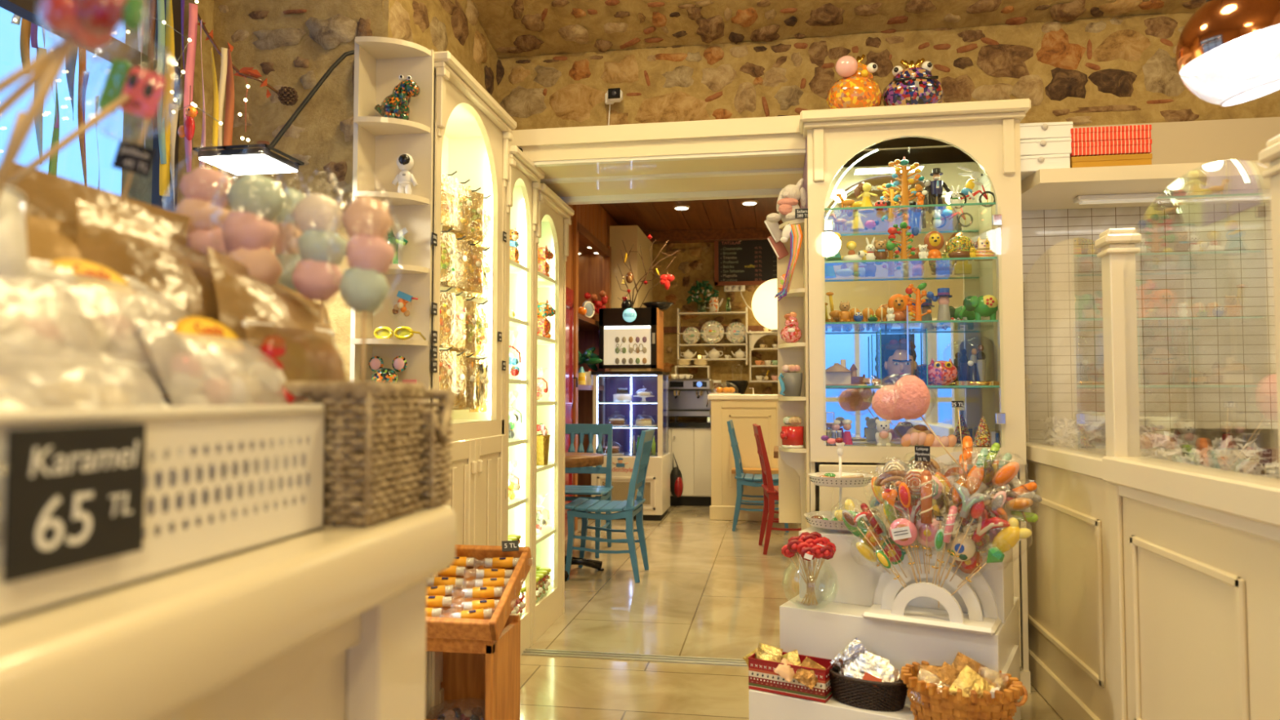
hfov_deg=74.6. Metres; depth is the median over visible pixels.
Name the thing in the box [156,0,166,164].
ribbon
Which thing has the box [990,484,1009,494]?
lollipop
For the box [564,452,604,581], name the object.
round table
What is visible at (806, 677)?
bag
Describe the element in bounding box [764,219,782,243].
booklet
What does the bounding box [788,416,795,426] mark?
lollipop
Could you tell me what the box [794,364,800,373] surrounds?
lollipop
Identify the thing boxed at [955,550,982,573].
lollipop
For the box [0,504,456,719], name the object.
countertop
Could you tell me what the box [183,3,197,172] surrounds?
ribbon
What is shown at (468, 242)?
pouch
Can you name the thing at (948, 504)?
lollipop
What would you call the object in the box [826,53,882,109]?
candy jar
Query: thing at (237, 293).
bag
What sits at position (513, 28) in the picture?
ceiling
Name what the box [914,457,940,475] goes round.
lollipop
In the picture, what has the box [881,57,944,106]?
candy jar
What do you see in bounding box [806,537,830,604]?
lollipop
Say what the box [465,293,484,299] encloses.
pouch
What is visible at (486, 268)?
pouch
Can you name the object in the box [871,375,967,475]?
candy
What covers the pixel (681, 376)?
cup
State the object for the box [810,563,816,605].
lollipop
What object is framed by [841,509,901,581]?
lollipop
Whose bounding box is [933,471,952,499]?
lollipop
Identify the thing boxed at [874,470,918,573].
lollipop
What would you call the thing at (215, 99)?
ribbon
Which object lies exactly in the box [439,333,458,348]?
pouch
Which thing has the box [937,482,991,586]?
lollipop
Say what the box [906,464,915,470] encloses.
lollipop
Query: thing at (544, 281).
shelf
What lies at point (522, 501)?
shelf
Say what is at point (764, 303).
globe lamp
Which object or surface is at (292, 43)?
wall
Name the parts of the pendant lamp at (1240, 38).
lamp shade, bulb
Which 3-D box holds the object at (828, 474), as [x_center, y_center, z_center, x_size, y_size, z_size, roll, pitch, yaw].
[0.672,0.425,3.019,0.091,0.042,0.070,-1,-3,30]
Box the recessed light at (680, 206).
[673,204,689,209]
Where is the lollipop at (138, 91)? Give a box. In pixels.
[4,57,166,186]
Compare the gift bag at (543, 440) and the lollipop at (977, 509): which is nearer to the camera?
the lollipop at (977, 509)
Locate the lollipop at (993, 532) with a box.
[979,528,1000,557]
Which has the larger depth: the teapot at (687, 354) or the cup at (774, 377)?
the teapot at (687, 354)
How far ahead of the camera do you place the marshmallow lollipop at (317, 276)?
1.09 m
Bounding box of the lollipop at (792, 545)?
[786,538,813,602]
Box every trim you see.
[510,115,805,204]
[522,648,748,666]
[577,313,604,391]
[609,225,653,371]
[800,137,807,218]
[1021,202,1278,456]
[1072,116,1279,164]
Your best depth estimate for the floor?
4.23 m
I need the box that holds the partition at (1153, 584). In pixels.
[1024,134,1279,719]
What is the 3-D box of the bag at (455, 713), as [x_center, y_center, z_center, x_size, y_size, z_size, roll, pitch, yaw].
[-0.553,1.145,2.680,0.277,0.111,0.181,0,-2,9]
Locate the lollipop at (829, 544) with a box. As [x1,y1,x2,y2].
[803,541,835,604]
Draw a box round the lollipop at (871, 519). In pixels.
[860,502,906,577]
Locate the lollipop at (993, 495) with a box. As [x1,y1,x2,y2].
[968,493,995,537]
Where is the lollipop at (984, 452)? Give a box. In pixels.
[974,447,988,467]
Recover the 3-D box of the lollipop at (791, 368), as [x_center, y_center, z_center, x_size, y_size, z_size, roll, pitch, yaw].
[0.641,0.069,3.542,0.034,0.101,0.020,0,-2,9]
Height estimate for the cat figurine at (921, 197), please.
0.070 m
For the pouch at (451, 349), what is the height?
0.205 m
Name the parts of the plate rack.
panel, panel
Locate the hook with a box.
[439,346,453,351]
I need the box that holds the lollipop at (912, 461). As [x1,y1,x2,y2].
[908,455,917,465]
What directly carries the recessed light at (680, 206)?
in the ceiling at (712, 220)
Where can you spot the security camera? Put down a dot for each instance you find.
(612, 95)
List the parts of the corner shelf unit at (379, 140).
panel, shelf, shelf, shelf, shelf, shelf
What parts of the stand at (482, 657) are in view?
rail, leg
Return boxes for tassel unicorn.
[774,222,803,301]
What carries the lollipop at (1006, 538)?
on the stand at (887, 606)
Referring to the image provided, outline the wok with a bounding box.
[642,302,673,310]
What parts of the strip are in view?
plate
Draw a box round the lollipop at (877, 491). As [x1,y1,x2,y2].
[871,476,910,559]
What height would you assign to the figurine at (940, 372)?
0.114 m
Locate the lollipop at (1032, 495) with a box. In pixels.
[1016,487,1042,502]
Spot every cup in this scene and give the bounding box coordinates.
[614,336,619,342]
[614,357,619,364]
[622,336,626,342]
[622,346,626,353]
[622,357,626,364]
[628,336,633,342]
[628,357,633,364]
[635,336,639,342]
[635,357,639,364]
[642,336,646,342]
[642,346,646,353]
[642,357,646,364]
[670,373,679,378]
[678,374,684,378]
[684,374,693,378]
[755,360,764,364]
[755,375,764,380]
[764,360,772,364]
[770,375,777,380]
[771,360,777,364]
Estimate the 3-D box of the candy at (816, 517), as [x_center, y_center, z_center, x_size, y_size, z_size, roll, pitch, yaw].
[0.645,0.572,3.026,0.090,0.048,0.060,-1,-3,30]
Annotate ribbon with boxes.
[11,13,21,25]
[19,17,31,66]
[30,22,38,48]
[34,47,46,155]
[41,27,44,48]
[48,82,59,175]
[52,90,58,128]
[65,44,78,119]
[77,47,86,184]
[82,71,89,160]
[95,95,99,188]
[137,24,145,146]
[141,0,146,130]
[147,0,156,136]
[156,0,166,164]
[159,0,174,196]
[168,102,178,206]
[181,0,185,78]
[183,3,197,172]
[199,18,205,167]
[210,47,218,170]
[217,47,227,171]
[222,48,234,172]
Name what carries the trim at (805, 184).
attached to the wall at (1116, 70)
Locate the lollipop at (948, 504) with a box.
[942,495,962,550]
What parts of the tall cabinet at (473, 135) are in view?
door, knob, crown, rail, knob, door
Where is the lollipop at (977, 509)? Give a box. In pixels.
[940,499,991,587]
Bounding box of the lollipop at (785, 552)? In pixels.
[781,544,812,592]
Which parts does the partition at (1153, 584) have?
post, rail, post, rail, post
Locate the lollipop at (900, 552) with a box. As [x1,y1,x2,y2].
[879,537,908,564]
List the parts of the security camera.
glass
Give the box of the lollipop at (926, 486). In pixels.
[919,470,933,582]
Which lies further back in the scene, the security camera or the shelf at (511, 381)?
the security camera
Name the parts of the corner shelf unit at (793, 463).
shelf, shelf, shelf, shelf, shelf, panel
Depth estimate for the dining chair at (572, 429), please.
6.41 m
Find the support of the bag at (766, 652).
in the basket at (762, 677)
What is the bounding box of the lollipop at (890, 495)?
[881,488,916,582]
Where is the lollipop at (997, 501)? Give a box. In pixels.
[987,490,1006,519]
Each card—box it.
[2,422,145,583]
[111,118,156,204]
[402,379,416,382]
[431,330,437,342]
[431,345,437,358]
[431,360,437,372]
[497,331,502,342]
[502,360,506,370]
[502,540,519,551]
[795,208,808,218]
[914,445,929,511]
[951,400,965,479]
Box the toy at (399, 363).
[368,355,407,382]
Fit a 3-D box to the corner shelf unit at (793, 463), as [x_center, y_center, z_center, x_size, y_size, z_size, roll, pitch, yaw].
[0.648,0.350,3.551,0.125,1.900,0.200,0,-2,9]
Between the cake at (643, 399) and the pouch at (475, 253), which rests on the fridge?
the cake at (643, 399)
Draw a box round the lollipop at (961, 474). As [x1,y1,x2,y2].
[958,453,968,483]
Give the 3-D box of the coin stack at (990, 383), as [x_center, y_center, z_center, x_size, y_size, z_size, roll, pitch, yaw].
[1.415,0.094,3.376,0.031,0.018,0.030,0,-2,9]
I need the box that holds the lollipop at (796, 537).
[787,535,817,604]
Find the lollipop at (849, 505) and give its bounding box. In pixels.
[834,498,868,538]
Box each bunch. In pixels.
[584,290,608,321]
[659,271,674,289]
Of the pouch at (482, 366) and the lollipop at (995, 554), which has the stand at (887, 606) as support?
the lollipop at (995, 554)
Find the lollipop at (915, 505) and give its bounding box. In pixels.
[888,497,922,573]
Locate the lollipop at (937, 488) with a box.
[919,475,942,558]
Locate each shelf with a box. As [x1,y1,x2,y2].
[507,497,527,510]
[508,438,528,446]
[509,259,528,273]
[509,316,528,326]
[509,379,528,384]
[536,461,555,472]
[536,524,555,544]
[537,271,556,287]
[537,335,556,345]
[537,400,555,405]
[675,365,710,367]
[676,306,747,365]
[746,330,777,382]
[1021,160,1271,210]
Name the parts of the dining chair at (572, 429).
backrest, seat, leg, rail, leg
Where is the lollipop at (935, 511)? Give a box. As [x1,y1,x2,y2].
[930,498,939,558]
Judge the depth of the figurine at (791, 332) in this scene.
3.54 m
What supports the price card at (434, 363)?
attached to the tall cabinet at (473, 135)
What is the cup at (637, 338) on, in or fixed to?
on the coffee machine
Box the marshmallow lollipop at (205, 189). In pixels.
[175,166,232,255]
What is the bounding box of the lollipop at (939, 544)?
[931,528,945,584]
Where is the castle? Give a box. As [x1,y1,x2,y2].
[849,363,866,386]
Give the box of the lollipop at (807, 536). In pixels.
[802,533,816,598]
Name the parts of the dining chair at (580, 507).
leg, leg, rail, seat, leg, backrest, leg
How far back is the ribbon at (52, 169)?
3.12 m
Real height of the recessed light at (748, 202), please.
0.016 m
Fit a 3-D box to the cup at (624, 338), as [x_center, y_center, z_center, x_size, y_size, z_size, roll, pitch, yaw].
[-0.150,-0.191,7.913,0.043,0.060,0.010,0,-2,9]
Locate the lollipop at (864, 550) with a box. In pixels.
[855,542,890,573]
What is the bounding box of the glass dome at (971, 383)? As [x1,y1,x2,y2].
[955,381,999,385]
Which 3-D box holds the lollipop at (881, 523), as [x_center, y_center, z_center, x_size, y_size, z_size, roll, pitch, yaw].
[0.807,0.584,2.782,0.120,0.172,0.050,-2,-3,39]
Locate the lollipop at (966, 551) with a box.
[946,533,975,579]
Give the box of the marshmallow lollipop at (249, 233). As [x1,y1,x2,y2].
[222,173,287,285]
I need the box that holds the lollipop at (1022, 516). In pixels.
[1004,509,1038,523]
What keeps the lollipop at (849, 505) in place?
on the stand at (887, 606)
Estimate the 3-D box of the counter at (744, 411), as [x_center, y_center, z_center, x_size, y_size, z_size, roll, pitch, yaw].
[1.180,0.908,7.978,1.030,1.160,0.570,0,-2,9]
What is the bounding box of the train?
[862,374,880,385]
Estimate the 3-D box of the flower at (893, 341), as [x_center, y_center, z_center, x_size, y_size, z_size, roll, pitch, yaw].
[1.065,-0.072,3.526,0.038,0.030,0.034,0,-2,9]
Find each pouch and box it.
[439,291,455,344]
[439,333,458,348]
[439,351,456,403]
[440,173,457,226]
[440,195,450,226]
[440,231,455,281]
[440,280,461,288]
[442,201,465,234]
[443,295,466,348]
[447,239,467,288]
[449,324,469,353]
[452,182,471,234]
[453,213,476,242]
[453,355,466,408]
[454,357,475,409]
[455,262,473,293]
[457,300,476,353]
[460,244,483,293]
[461,328,480,356]
[462,191,484,241]
[465,240,485,248]
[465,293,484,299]
[469,359,490,412]
[471,303,488,356]
[472,250,491,298]
[474,199,491,248]
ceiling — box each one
[471,0,1206,58]
[600,196,800,244]
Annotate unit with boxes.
[349,35,434,719]
[668,419,711,506]
[777,217,809,530]
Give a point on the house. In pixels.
(837, 375)
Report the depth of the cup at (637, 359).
7.88 m
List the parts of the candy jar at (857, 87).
crown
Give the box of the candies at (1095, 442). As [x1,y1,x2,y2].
[1039,415,1279,479]
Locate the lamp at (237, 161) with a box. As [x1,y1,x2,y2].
[192,49,354,174]
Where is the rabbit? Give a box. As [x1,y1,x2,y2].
[949,166,995,208]
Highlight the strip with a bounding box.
[724,284,751,310]
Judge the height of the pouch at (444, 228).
0.189 m
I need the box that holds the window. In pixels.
[0,0,181,401]
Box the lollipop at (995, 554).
[951,546,1004,595]
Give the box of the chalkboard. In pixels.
[714,240,777,285]
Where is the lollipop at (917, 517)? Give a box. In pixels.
[915,515,922,548]
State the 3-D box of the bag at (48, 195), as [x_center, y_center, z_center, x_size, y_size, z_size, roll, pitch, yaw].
[-0.636,-0.110,0.982,0.061,0.226,0.230,-2,-3,38]
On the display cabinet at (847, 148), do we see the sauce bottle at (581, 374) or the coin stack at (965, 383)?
the coin stack at (965, 383)
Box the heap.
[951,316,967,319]
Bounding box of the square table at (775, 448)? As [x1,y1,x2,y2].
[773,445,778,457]
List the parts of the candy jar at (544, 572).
lid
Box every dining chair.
[564,423,613,558]
[564,428,654,582]
[726,419,788,532]
[752,423,801,555]
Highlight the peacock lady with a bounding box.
[824,231,843,265]
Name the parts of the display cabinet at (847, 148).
door, handle, crown, frame, door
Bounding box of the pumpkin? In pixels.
[577,304,586,315]
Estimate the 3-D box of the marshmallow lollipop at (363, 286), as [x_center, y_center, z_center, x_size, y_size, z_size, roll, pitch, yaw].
[-0.345,-0.047,1.051,0.091,0.398,0.074,1,-3,-21]
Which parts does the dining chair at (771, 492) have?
leg, backrest, leg, seat, rail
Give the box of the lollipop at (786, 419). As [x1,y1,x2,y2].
[782,416,790,426]
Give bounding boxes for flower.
[888,338,897,344]
[898,337,906,343]
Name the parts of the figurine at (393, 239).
leg, arm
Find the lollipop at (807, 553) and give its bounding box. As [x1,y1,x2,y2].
[800,546,815,591]
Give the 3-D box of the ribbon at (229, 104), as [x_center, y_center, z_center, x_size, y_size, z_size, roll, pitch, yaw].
[-1.459,-0.884,2.979,0.038,0.440,0.019,0,-2,-1]
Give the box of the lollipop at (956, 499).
[937,479,964,575]
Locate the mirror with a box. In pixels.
[824,146,995,444]
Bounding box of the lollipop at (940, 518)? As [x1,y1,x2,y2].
[935,515,943,608]
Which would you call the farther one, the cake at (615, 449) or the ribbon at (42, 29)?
the cake at (615, 449)
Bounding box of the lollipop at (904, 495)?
[898,482,920,582]
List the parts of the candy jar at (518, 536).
lid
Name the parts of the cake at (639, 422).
plate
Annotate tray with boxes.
[426,544,532,640]
[804,442,878,532]
[804,511,878,530]
[808,471,873,487]
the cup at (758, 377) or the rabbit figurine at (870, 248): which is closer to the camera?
the rabbit figurine at (870, 248)
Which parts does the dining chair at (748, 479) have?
leg, backrest, leg, seat, rail, rail, leg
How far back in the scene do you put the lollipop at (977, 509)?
2.56 m
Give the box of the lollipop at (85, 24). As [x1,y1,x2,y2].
[0,0,145,188]
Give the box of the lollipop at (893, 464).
[883,459,908,483]
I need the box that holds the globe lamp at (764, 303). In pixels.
[751,278,777,332]
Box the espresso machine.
[668,378,714,422]
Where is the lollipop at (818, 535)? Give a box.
[809,531,822,604]
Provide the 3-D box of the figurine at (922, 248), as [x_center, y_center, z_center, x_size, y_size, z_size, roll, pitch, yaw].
[1.166,-0.443,3.457,0.040,0.068,0.033,0,-2,9]
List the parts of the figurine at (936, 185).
leg, leg, arm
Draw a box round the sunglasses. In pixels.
[373,326,426,340]
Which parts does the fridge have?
vent frame, frame, panel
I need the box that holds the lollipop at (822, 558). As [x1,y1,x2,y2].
[808,558,822,605]
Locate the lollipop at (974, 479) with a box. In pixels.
[964,465,983,494]
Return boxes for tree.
[884,156,924,211]
[886,222,919,262]
[904,282,937,320]
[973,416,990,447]
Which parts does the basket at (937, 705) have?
handle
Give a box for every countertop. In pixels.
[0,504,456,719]
[668,419,711,427]
[707,394,777,399]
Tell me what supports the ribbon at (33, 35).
hanging from the awning
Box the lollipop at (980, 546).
[969,533,991,553]
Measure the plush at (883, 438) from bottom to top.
0.116 m
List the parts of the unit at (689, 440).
door, door, door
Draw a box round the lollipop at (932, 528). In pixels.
[915,517,943,573]
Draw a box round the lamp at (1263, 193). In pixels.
[1073,188,1271,204]
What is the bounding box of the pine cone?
[277,86,298,105]
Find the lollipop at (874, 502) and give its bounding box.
[870,495,898,507]
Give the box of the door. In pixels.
[564,286,577,536]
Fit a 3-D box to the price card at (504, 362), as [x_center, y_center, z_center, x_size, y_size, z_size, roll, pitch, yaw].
[-0.564,0.023,3.486,0.004,0.040,0.040,0,-2,9]
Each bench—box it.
[731,467,778,488]
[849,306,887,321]
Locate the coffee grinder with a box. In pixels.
[725,380,748,394]
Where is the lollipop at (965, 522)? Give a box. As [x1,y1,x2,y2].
[957,503,976,533]
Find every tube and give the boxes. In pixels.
[426,577,463,588]
[426,585,453,596]
[426,595,452,607]
[426,608,441,617]
[437,564,464,576]
[451,556,474,567]
[452,608,492,619]
[463,599,499,610]
[464,586,502,599]
[475,568,512,578]
[475,577,510,588]
[484,556,519,568]
[826,430,830,445]
[831,430,835,445]
[836,430,841,437]
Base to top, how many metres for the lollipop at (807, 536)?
0.235 m
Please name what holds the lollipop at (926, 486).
in the stand at (887, 606)
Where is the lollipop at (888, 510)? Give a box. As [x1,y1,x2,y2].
[882,500,912,559]
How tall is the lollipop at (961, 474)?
0.146 m
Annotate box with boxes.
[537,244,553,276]
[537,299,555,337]
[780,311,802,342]
[875,328,928,385]
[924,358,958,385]
[989,431,995,447]
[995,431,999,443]
[1019,121,1073,139]
[1020,137,1071,155]
[1020,153,1070,180]
[1070,138,1151,157]
[1070,153,1152,168]
[1071,124,1151,142]
[1170,428,1279,479]
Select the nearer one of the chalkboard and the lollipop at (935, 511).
the lollipop at (935, 511)
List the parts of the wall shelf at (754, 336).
panel, cornice, shelf, shelf, shelf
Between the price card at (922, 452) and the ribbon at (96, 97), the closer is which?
the price card at (922, 452)
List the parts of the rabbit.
leg, frame, arm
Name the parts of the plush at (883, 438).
arm, arm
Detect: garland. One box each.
[197,12,278,97]
[900,431,956,446]
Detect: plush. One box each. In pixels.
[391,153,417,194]
[766,177,806,222]
[875,418,892,446]
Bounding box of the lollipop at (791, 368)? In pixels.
[787,364,795,373]
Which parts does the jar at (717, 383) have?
glass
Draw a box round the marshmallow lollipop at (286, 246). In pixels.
[273,187,306,291]
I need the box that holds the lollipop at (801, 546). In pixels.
[796,542,811,600]
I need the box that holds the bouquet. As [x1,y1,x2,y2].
[615,238,679,307]
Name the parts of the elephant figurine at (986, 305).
leg, leg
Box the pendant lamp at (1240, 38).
[1175,0,1279,106]
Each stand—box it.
[425,544,532,719]
[748,525,1021,719]
[861,549,1001,635]
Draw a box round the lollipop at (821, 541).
[805,537,827,604]
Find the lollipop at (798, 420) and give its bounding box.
[795,416,802,426]
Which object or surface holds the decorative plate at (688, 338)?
on the wall shelf at (678, 313)
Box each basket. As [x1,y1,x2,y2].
[0,403,324,623]
[162,380,425,526]
[329,388,456,508]
[747,651,833,702]
[829,666,907,711]
[900,660,1027,719]
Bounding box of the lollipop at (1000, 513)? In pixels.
[956,500,1008,567]
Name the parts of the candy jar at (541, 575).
lid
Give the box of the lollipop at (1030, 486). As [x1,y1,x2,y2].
[1005,481,1037,497]
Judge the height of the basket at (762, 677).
0.103 m
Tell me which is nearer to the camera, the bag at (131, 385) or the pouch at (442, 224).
the bag at (131, 385)
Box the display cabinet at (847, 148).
[799,98,1031,693]
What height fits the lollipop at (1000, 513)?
0.255 m
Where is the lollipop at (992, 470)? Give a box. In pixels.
[982,460,999,485]
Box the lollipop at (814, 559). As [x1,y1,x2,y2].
[812,559,814,605]
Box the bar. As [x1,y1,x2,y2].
[840,474,863,477]
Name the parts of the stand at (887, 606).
board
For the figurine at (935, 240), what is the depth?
3.48 m
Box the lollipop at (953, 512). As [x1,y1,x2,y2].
[934,505,957,584]
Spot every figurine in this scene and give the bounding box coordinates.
[374,74,420,120]
[386,227,408,263]
[509,306,515,317]
[510,227,519,263]
[826,292,839,321]
[835,193,856,212]
[838,300,851,321]
[852,182,877,213]
[853,311,863,321]
[861,249,867,263]
[865,237,875,263]
[867,315,877,321]
[874,200,890,210]
[874,240,888,262]
[886,306,894,321]
[888,293,908,320]
[916,194,924,209]
[918,244,928,258]
[921,179,934,210]
[924,168,950,209]
[924,231,944,262]
[935,288,952,323]
[946,235,977,261]
[950,185,960,208]
[958,294,997,319]
[969,247,976,257]
[973,235,994,261]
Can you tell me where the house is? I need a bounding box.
[825,359,857,386]
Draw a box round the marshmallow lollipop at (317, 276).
[291,193,347,324]
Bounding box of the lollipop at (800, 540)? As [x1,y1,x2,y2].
[797,538,813,603]
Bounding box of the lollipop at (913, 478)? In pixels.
[902,468,925,573]
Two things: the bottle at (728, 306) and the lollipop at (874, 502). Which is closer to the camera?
the lollipop at (874, 502)
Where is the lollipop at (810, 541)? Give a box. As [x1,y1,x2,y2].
[804,538,817,603]
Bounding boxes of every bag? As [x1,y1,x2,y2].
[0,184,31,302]
[0,262,110,390]
[0,346,183,460]
[0,372,85,520]
[6,162,190,245]
[25,214,82,262]
[28,257,167,394]
[75,199,219,396]
[132,316,287,406]
[206,246,354,414]
[239,314,353,407]
[435,706,482,719]
[508,405,522,439]
[508,472,520,499]
[509,345,520,376]
[536,505,549,533]
[537,377,547,399]
[670,452,683,497]
[742,647,758,666]
[755,642,782,662]
[773,657,795,682]
[782,649,801,666]
[792,656,826,689]
[830,637,866,673]
[840,660,863,688]
[853,649,889,674]
[858,668,891,697]
[875,657,901,701]
[918,664,941,696]
[919,675,951,704]
[930,661,959,688]
[949,664,995,704]
[951,652,987,677]
[982,676,998,687]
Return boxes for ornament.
[177,85,198,140]
[621,275,625,284]
[623,251,626,262]
[625,270,633,283]
[764,369,769,380]
[906,424,931,434]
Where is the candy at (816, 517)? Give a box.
[811,515,828,519]
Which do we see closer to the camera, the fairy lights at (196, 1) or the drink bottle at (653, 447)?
the fairy lights at (196, 1)
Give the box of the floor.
[520,505,1062,719]
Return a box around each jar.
[507,534,520,544]
[507,536,516,540]
[510,603,516,613]
[513,591,520,613]
[515,586,525,613]
[536,570,548,595]
[536,573,543,598]
[536,576,539,599]
[538,567,551,591]
[712,380,722,393]
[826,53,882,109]
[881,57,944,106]
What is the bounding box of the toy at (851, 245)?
[842,240,865,263]
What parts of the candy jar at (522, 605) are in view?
lid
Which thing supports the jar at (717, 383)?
on the shelf
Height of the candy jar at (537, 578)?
0.118 m
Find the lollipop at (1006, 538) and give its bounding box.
[957,517,1031,587]
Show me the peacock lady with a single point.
(833, 246)
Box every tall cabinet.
[426,50,516,719]
[504,145,544,657]
[533,182,574,644]
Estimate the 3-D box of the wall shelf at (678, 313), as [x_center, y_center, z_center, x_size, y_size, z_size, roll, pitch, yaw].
[0.829,-0.266,9.595,0.797,0.652,0.150,0,-2,9]
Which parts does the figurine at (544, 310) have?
leg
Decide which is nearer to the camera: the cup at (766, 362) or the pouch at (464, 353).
the pouch at (464, 353)
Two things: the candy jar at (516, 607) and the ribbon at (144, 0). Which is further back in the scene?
the candy jar at (516, 607)
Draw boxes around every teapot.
[680,349,696,358]
[704,347,723,358]
[731,348,746,358]
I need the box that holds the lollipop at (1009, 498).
[1004,496,1017,505]
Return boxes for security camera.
[604,88,622,124]
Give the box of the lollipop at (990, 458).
[982,442,999,475]
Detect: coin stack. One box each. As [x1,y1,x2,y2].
[955,381,963,385]
[962,381,969,385]
[987,381,995,385]
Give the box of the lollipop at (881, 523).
[873,515,902,564]
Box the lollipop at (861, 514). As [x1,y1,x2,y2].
[853,511,906,586]
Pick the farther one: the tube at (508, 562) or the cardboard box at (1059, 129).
the cardboard box at (1059, 129)
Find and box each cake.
[602,445,624,454]
[608,418,629,426]
[613,387,631,401]
[631,418,656,426]
[633,391,653,401]
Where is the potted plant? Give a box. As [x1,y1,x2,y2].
[577,346,602,385]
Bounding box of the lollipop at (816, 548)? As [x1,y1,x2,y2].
[804,544,824,599]
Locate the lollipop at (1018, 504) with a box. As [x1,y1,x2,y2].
[1002,497,1033,510]
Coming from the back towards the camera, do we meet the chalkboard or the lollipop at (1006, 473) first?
the chalkboard
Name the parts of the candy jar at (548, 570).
lid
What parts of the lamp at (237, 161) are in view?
led panel, arm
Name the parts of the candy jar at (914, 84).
crown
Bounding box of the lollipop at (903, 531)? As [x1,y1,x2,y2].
[888,518,917,582]
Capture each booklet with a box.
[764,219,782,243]
[767,235,788,259]
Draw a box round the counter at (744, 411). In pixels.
[707,394,778,520]
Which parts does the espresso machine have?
control panel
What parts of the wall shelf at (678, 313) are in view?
panel, plate rail, shelf, shelf, shelf, panel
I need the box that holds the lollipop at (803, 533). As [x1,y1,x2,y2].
[799,531,814,604]
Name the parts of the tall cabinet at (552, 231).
crown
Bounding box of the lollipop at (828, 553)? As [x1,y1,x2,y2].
[801,545,834,603]
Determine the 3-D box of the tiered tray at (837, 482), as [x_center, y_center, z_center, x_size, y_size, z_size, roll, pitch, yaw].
[0.728,0.456,3.050,0.264,0.315,0.264,-1,-3,30]
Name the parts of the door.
handle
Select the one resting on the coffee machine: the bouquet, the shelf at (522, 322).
the bouquet
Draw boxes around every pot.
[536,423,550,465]
[778,372,802,395]
[780,426,804,448]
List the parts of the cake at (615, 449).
plate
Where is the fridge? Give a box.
[591,371,670,520]
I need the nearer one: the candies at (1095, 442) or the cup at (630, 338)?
the candies at (1095, 442)
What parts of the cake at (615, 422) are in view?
plate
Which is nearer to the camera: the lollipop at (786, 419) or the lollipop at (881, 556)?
the lollipop at (881, 556)
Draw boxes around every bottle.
[577,366,586,384]
[587,368,592,385]
[631,435,635,454]
[636,435,639,450]
[651,435,655,454]
[725,297,731,311]
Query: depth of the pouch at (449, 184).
3.11 m
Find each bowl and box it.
[676,363,690,365]
[677,359,690,361]
[677,360,690,363]
[693,359,708,360]
[693,360,707,363]
[693,363,707,365]
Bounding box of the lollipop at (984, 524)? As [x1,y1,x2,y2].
[949,509,1010,581]
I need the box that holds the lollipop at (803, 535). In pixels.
[798,534,812,602]
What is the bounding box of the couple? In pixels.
[965,344,986,381]
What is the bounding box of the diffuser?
[1079,194,1271,204]
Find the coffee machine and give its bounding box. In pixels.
[599,307,663,371]
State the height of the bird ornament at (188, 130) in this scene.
0.195 m
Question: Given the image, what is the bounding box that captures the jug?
[704,297,723,311]
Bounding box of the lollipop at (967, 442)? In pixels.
[962,435,973,464]
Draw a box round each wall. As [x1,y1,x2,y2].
[121,0,213,235]
[210,0,388,381]
[382,0,619,531]
[496,12,1279,176]
[652,242,777,420]
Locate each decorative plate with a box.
[682,326,700,343]
[700,320,724,343]
[725,321,746,343]
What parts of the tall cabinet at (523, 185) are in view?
crown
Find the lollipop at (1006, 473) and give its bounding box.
[985,462,1019,492]
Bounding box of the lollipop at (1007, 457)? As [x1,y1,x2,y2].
[997,453,1012,470]
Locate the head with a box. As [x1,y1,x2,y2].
[883,337,916,385]
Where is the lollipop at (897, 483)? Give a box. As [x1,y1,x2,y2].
[888,480,919,550]
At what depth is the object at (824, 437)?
3.05 m
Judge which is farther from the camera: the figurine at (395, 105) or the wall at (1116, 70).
the wall at (1116, 70)
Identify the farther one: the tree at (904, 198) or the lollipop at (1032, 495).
the tree at (904, 198)
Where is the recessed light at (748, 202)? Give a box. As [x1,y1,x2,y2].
[741,200,758,204]
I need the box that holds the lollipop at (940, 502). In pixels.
[936,482,946,510]
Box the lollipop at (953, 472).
[944,466,968,479]
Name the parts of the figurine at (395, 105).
leg, leg, arm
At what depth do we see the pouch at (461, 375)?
3.19 m
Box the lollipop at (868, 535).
[862,525,886,551]
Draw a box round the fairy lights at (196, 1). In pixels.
[13,0,249,141]
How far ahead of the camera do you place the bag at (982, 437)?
3.41 m
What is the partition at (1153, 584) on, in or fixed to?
on the floor
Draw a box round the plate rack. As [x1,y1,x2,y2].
[675,365,710,420]
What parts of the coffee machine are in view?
control panel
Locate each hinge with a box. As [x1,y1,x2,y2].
[431,231,437,246]
[431,302,437,315]
[502,231,506,242]
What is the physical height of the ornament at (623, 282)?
0.097 m
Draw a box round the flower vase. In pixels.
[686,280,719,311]
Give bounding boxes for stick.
[0,44,59,93]
[0,60,51,117]
[0,110,25,195]
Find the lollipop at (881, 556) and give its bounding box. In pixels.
[875,550,905,587]
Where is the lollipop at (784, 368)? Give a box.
[782,364,788,373]

